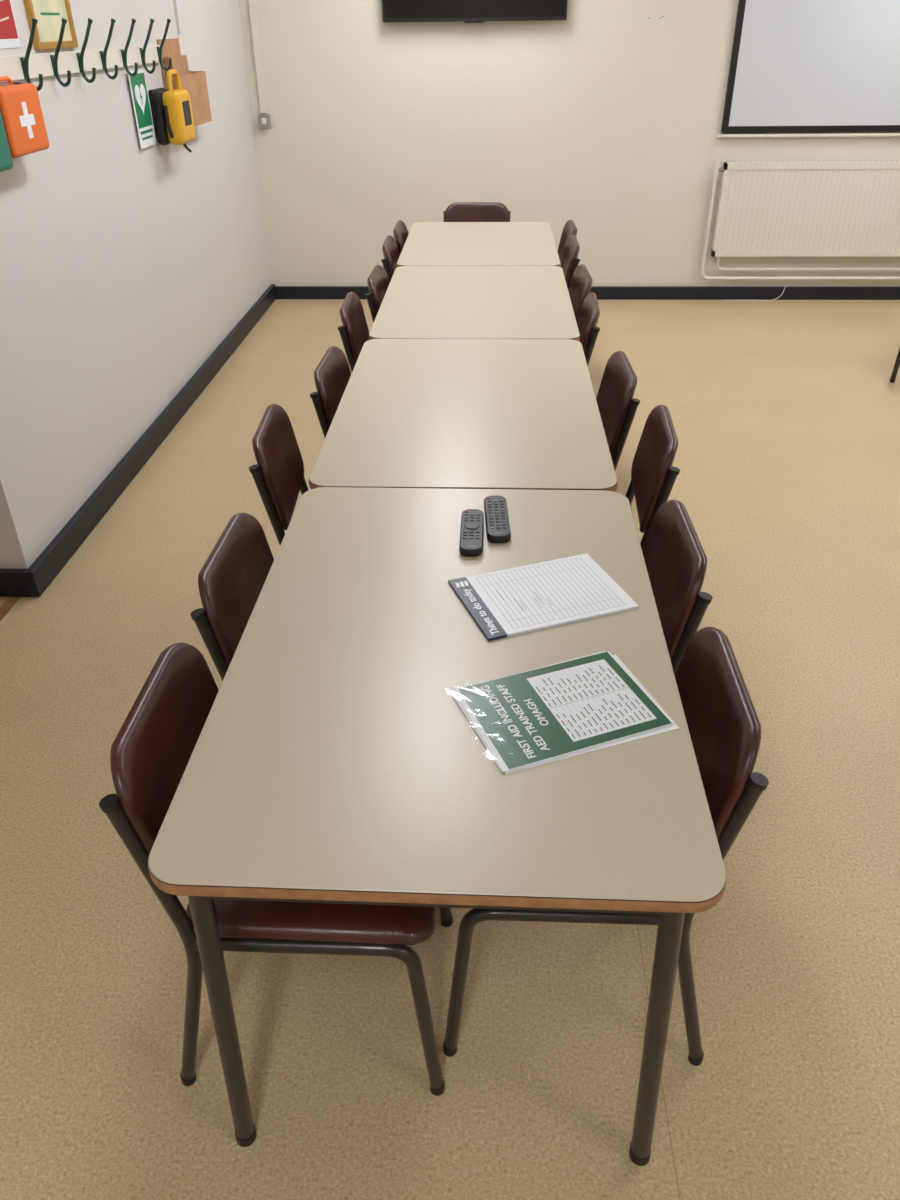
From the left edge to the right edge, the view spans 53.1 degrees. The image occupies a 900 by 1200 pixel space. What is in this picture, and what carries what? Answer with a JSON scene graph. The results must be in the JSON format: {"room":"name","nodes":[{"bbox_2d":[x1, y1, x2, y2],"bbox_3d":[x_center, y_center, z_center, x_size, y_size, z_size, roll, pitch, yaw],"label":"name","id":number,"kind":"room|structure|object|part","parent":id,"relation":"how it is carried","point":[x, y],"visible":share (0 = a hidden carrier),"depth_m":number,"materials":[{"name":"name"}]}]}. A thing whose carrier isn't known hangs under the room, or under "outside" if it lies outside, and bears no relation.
{"room":"meeting room","nodes":[
{"label":"meeting room","id":0,"kind":"room"},
{"bbox_2d":[0,597,18,620],"bbox_3d":[-1.521,0.218,2.751,0.035,0.006,0.840,1,33,2],"label":"trim","id":1,"kind":"structure","parent":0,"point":[9,603],"depth_m":3.06,"materials":[{"name":"brown wood"}]},
{"bbox_2d":[0,0,270,568],"bbox_3d":[-1.471,-2.251,4.050,0.200,2.750,3.950,1,33,2],"label":"wall","id":2,"kind":"structure","parent":0,"point":[124,266],"depth_m":3.69,"materials":[{"name":"paint"}]},
{"bbox_2d":[0,112,12,171],"bbox_3d":[-1.393,-1.340,2.594,0.106,0.215,0.287,1,33,2],"label":"first aid kit","id":3,"kind":"object","parent":2,"relation":"attached to","point":[6,162],"visible":1,"depth_m":2.70,"materials":[{"name":"teal plastic"}]},
{"bbox_2d":[0,0,20,48],"bbox_3d":[-1.429,-1.921,2.743,0.004,0.410,0.300,1,33,2],"label":"poster","id":4,"kind":"object","parent":2,"relation":"attached to","point":[9,37],"visible":1,"depth_m":2.90,"materials":[{"name":"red paper"}]},
{"bbox_2d":[0,0,17,38],"bbox_3d":[-1.428,-1.927,2.739,0.001,0.375,0.286,1,33,2],"label":"print","id":5,"kind":"object","parent":4,"relation":"attached to","point":[8,29],"depth_m":2.89,"materials":[{"name":"red paper"}]},
{"bbox_2d":[0,76,48,158],"bbox_3d":[-1.380,-1.518,2.824,0.106,0.215,0.267,1,33,2],"label":"first aid kit","id":6,"kind":"object","parent":2,"relation":"attached to","point":[20,106],"visible":0.93,"depth_m":2.80,"materials":[{"name":"orange plastic"}]},
{"bbox_3d":[-1.377,-1.596,2.773,0.025,0.028,0.184,1,33,2],"label":"handle","id":7,"kind":"part","parent":6,"relation":"part of","materials":[{"name":"orange plastic"}]},
{"bbox_2d":[24,0,77,49],"bbox_3d":[-1.403,-2.152,3.092,0.020,0.440,0.340,1,33,2],"label":"picture frame","id":8,"kind":"object","parent":2,"relation":"attached to","point":[49,14],"visible":0.98,"depth_m":3.16,"materials":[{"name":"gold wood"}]},
{"bbox_2d":[40,12,59,14],"bbox_3d":[-1.402,-2.156,3.090,0.001,0.248,0.180,1,33,2],"label":"print","id":9,"kind":"object","parent":8,"relation":"attached to","point":[41,13],"depth_m":3.15,"materials":[{"name":"green paper"}]},
{"bbox_2d":[0,18,171,90],"bbox_3d":[-1.349,-2.108,3.451,0.098,0.207,1.700,1,33,2],"label":"coat rack","id":10,"kind":"object","parent":2,"relation":"attached to","point":[27,66],"visible":0.97,"depth_m":3.34,"materials":[{"name":"white wood"}]},
{"bbox_3d":[-1.390,-2.081,3.471,0.016,0.070,1.700,1,33,2],"label":"rail","id":11,"kind":"part","parent":10,"relation":"part of","materials":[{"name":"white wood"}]},
{"bbox_2d":[0,284,275,596],"bbox_3d":[-1.400,-1.128,4.753,0.145,0.100,3.980,1,33,2],"label":"baseboard","id":12,"kind":"structure","parent":2,"relation":"attached to","point":[33,581],"depth_m":3.77,"materials":[{"name":"black plastic"}]},
{"bbox_2d":[148,69,194,152],"bbox_3d":[-1.293,-2.268,4.184,0.142,0.341,0.244,1,33,2],"label":"defibrillator case","id":13,"kind":"object","parent":2,"relation":"attached to","point":[172,115],"visible":1,"depth_m":4.12,"materials":[{"name":"yellow plastic"}]},
{"bbox_3d":[-1.349,-2.269,4.196,0.030,0.200,0.180,1,33,2],"label":"mounting plate","id":14,"kind":"part","parent":13,"relation":"part of","materials":[{"name":"black plastic"}]},
{"bbox_2d":[173,0,181,32],"bbox_3d":[-1.343,-3.279,4.149,0.016,1.130,0.020,1,33,2],"label":"trim","id":15,"kind":"structure","parent":2,"relation":"attached to","point":[175,3],"depth_m":4.41,"materials":[{"name":"paint"}]},
{"bbox_2d":[157,38,211,126],"bbox_3d":[-1.306,-2.558,4.451,0.084,0.370,0.440,1,33,2],"label":"holder","id":16,"kind":"object","parent":2,"relation":"attached to","point":[194,82],"visible":0.58,"depth_m":4.42,"materials":[{"name":"brown cardboard"}]},
{"bbox_2d":[128,69,156,148],"bbox_3d":[-1.366,-2.174,3.984,0.016,0.296,0.208,1,33,2],"label":"sign","id":17,"kind":"object","parent":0,"point":[138,85],"depth_m":3.98,"materials":[{"name":"green plastic"}]},
{"bbox_2d":[0,299,899,1199],"bbox_3d":[1.514,0.375,2.502,6.575,0.050,9.330,1,33,2],"label":"floor","id":18,"kind":"structure","parent":0,"point":[785,414],"depth_m":1.95,"materials":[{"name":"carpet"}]},
{"bbox_2d":[190,512,273,680],"bbox_3d":[-0.236,0.214,2.026,0.491,0.772,0.394,1,33,3],"label":"chair","id":19,"kind":"object","parent":18,"relation":"on","point":[231,580],"visible":0.3,"depth_m":1.83,"materials":[{"name":"brown leather"}]},
{"bbox_2d":[99,642,452,1095],"bbox_3d":[-0.251,0.476,1.618,0.491,0.772,0.394,1,33,2],"label":"chair","id":20,"kind":"object","parent":18,"relation":"on","point":[151,752],"visible":0.55,"depth_m":1.44,"materials":[{"name":"brown leather"}]},
{"bbox_2d":[249,404,308,544],"bbox_3d":[-0.263,-0.152,2.595,0.491,0.772,0.394,-1,33,0],"label":"chair","id":21,"kind":"object","parent":18,"relation":"on","point":[278,473],"visible":0.31,"depth_m":2.42,"materials":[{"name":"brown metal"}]},
{"bbox_2d":[310,346,350,437],"bbox_3d":[-0.163,-0.427,3.020,0.491,0.772,0.394,2,33,4],"label":"chair","id":22,"kind":"object","parent":18,"relation":"on","point":[332,375],"visible":0.22,"depth_m":2.82,"materials":[{"name":"brown leather"}]},
{"bbox_2d":[338,292,368,371],"bbox_3d":[-0.162,-0.812,3.617,0.491,0.772,0.394,0,33,2],"label":"chair","id":23,"kind":"object","parent":18,"relation":"on","point":[354,331],"visible":0.26,"depth_m":3.42,"materials":[{"name":"brown metal"}]},
{"bbox_2d":[365,265,389,322],"bbox_3d":[-0.092,-1.060,4.002,0.491,0.772,0.394,1,33,3],"label":"chair","id":24,"kind":"object","parent":18,"relation":"on","point":[378,281],"visible":0.24,"depth_m":3.78,"materials":[{"name":"brown leather"}]},
{"bbox_2d":[381,235,399,282],"bbox_3d":[-0.074,-1.409,4.543,0.491,0.772,0.394,0,33,2],"label":"chair","id":25,"kind":"object","parent":18,"relation":"on","point":[390,250],"visible":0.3,"depth_m":4.30,"materials":[{"name":"brown leather"}]},
{"bbox_2d":[393,220,408,253],"bbox_3d":[-0.041,-1.624,4.876,0.491,0.772,0.394,1,33,2],"label":"chair","id":26,"kind":"object","parent":18,"relation":"on","point":[400,232],"visible":0.15,"depth_m":4.68,"materials":[{"name":"brown leather"}]},
{"bbox_2d":[148,487,726,1165],"bbox_3d":[0.009,0.353,1.862,0.779,0.710,1.201,1,33,3],"label":"meeting table","id":27,"kind":"object","parent":18,"relation":"on","point":[334,758],"visible":0.91,"depth_m":1.38,"materials":[{"name":"beige laminate"}]},
{"bbox_2d":[459,509,483,556],"bbox_3d":[0.048,-0.149,1.967,0.050,0.020,0.188,1,33,2],"label":"remote control","id":28,"kind":"object","parent":27,"relation":"on","point":[472,520],"visible":1,"depth_m":1.94,"materials":[{"name":"black plastic"}]},
{"bbox_2d":[484,495,510,543],"bbox_3d":[0.105,-0.184,2.020,0.052,0.020,0.200,-1,33,0],"label":"remote control","id":29,"kind":"object","parent":27,"relation":"on","point":[495,507],"visible":1,"depth_m":2.00,"materials":[{"name":"black plastic"}]},
{"bbox_2d":[448,553,638,640],"bbox_3d":[0.179,-0.012,1.764,0.310,0.006,0.217,-11,34,-16],"label":"notepad","id":30,"kind":"object","parent":27,"relation":"on","point":[505,603],"visible":1,"depth_m":1.75,"materials":[{"name":"white paper"}]},
{"bbox_2d":[450,651,678,773],"bbox_3d":[0.179,0.175,1.470,0.321,0.011,0.225,-12,35,-17],"label":"sign","id":31,"kind":"object","parent":27,"relation":"on","point":[592,702],"visible":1,"depth_m":1.46,"materials":[{"name":"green paper"}]},
{"bbox_2d":[309,339,617,491],"bbox_3d":[0.058,-0.301,2.878,0.764,0.710,1.211,1,33,2],"label":"meeting table","id":32,"kind":"object","parent":18,"relation":"on","point":[524,414],"visible":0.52,"depth_m":2.54,"materials":[{"name":"beige laminate"}]},
{"bbox_2d":[369,266,579,340],"bbox_3d":[0.112,-0.936,3.862,0.762,0.710,1.126,1,33,2],"label":"meeting table","id":33,"kind":"object","parent":18,"relation":"on","point":[419,302],"visible":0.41,"depth_m":3.57,"materials":[{"name":"beige laminate"}]},
{"bbox_2d":[443,202,510,221],"bbox_3d":[0.150,-1.860,5.239,0.394,0.772,0.491,1,33,2],"label":"chair","id":34,"kind":"object","parent":18,"relation":"on","point":[457,211],"visible":0.19,"depth_m":5.23,"materials":[{"name":"brown leather"}]},
{"bbox_2d":[397,222,560,266],"bbox_3d":[0.156,-1.531,4.786,0.765,0.710,1.066,1,33,2],"label":"meeting table","id":35,"kind":"object","parent":18,"relation":"on","point":[427,243],"visible":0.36,"depth_m":4.53,"materials":[{"name":"beige laminate"}]},
{"bbox_2d":[557,219,576,261],"bbox_3d":[0.411,-1.617,4.857,0.491,0.772,0.394,0,33,2],"label":"chair","id":36,"kind":"object","parent":18,"relation":"on","point":[569,229],"visible":0.1,"depth_m":4.77,"materials":[{"name":"brown leather"}]},
{"bbox_2d":[560,235,579,290],"bbox_3d":[0.376,-1.403,4.524,0.491,0.772,0.394,1,33,2],"label":"chair","id":37,"kind":"object","parent":18,"relation":"on","point":[570,261],"visible":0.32,"depth_m":4.26,"materials":[{"name":"brown leather"}]},
{"bbox_2d":[568,264,592,321],"bbox_3d":[0.348,-1.054,3.983,0.491,0.772,0.394,0,33,1],"label":"chair","id":38,"kind":"object","parent":18,"relation":"on","point":[581,281],"visible":0.23,"depth_m":3.83,"materials":[{"name":"brown metal"}]},
{"bbox_2d":[577,292,599,365],"bbox_3d":[0.320,-0.805,3.597,0.491,0.772,0.394,2,33,4],"label":"chair","id":39,"kind":"object","parent":18,"relation":"on","point":[589,313],"visible":0.26,"depth_m":3.31,"materials":[{"name":"brown leather"}]},
{"bbox_2d":[443,627,768,1065],"bbox_3d":[0.236,0.443,1.661,0.491,0.772,0.394,1,33,2],"label":"chair","id":40,"kind":"object","parent":18,"relation":"on","point":[724,726],"visible":0.43,"depth_m":1.49,"materials":[{"name":"brown leather"}]},
{"bbox_2d":[596,351,639,470],"bbox_3d":[0.320,-0.398,2.966,0.491,0.772,0.394,0,33,1],"label":"chair","id":41,"kind":"object","parent":18,"relation":"on","point":[617,406],"visible":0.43,"depth_m":2.76,"materials":[{"name":"brown leather"}]},
{"bbox_2d":[625,405,679,549],"bbox_3d":[0.349,-0.148,2.577,0.491,0.772,0.394,3,33,5],"label":"chair","id":42,"kind":"object","parent":18,"relation":"on","point":[653,475],"visible":0.38,"depth_m":2.39,"materials":[{"name":"brown leather"}]},
{"bbox_2d":[642,499,712,674],"bbox_3d":[0.273,0.175,2.076,0.491,0.772,0.394,0,33,2],"label":"chair","id":43,"kind":"object","parent":18,"relation":"on","point":[675,558],"visible":0.27,"depth_m":1.87,"materials":[{"name":"brown leather"}]},
{"bbox_2d":[723,285,785,300],"bbox_3d":[2.110,-2.121,6.227,0.423,0.099,0.031,-1,33,-1],"label":"loose cable","id":44,"kind":"object","parent":18,"relation":"on","point":[785,285],"visible":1,"depth_m":6.25,"materials":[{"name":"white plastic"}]},
{"bbox_2d":[889,348,899,382],"bbox_3d":[2.670,-1.512,4.652,0.491,0.772,0.394,-27,41,-34],"label":"chair","id":45,"kind":"object","parent":18,"relation":"on","point":[897,362],"visible":1,"depth_m":4.80,"materials":[{"name":"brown metal"}]},
{"bbox_2d":[239,0,899,286],"bbox_3d":[1.752,-3.299,5.618,6.475,2.750,0.100,1,33,2],"label":"wall","id":46,"kind":"structure","parent":0,"point":[606,118],"depth_m":5.80,"materials":[{"name":"paint"}]},
{"bbox_2d":[248,0,270,127],"bbox_3d":[-1.206,-3.763,5.387,0.070,1.660,0.044,1,33,2],"label":"cable conduit","id":47,"kind":"object","parent":46,"relation":"attached to","point":[264,119],"visible":1,"depth_m":5.66,"materials":[{"name":"white plastic"}]},
{"bbox_2d":[382,0,567,22],"bbox_3d":[0.144,-3.780,5.285,1.110,0.658,0.078,1,33,2],"label":"television","id":48,"kind":"object","parent":46,"relation":"attached to","point":[468,11],"visible":1,"depth_m":5.40,"materials":[{"name":"black plastic"}]},
{"bbox_2d":[275,286,899,299],"bbox_3d":[1.828,-2.143,6.282,6.145,0.085,0.030,1,33,2],"label":"baseboard","id":49,"kind":"structure","parent":46,"relation":"attached to","point":[282,292],"depth_m":6.27,"materials":[{"name":"black plastic"}]},
{"bbox_2d":[701,158,899,279],"bbox_3d":[3.043,-2.510,5.947,2.661,0.761,0.088,1,33,2],"label":"radiator","id":50,"kind":"object","parent":46,"relation":"attached to","point":[843,208],"visible":1,"depth_m":5.92,"materials":[{"name":"beige metal"}]},
{"bbox_3d":[2.771,-2.547,5.890,1.970,0.500,0.002,1,33,2],"label":"panel","id":51,"kind":"part","parent":50,"relation":"part of","materials":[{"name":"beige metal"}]},
{"bbox_2d":[717,0,899,136],"bbox_3d":[2.732,-3.594,5.295,2.060,1.545,0.036,1,33,2],"label":"projection screen","id":52,"kind":"object","parent":46,"relation":"attached to","point":[796,65],"visible":1,"depth_m":5.52,"materials":[{"name":"white fabric"}]},
{"bbox_3d":[2.740,-2.952,5.709,2.060,0.017,0.036,1,33,2],"label":"rail","id":53,"kind":"part","parent":52,"relation":"part of","materials":[{"name":"white metal"}]}
]}

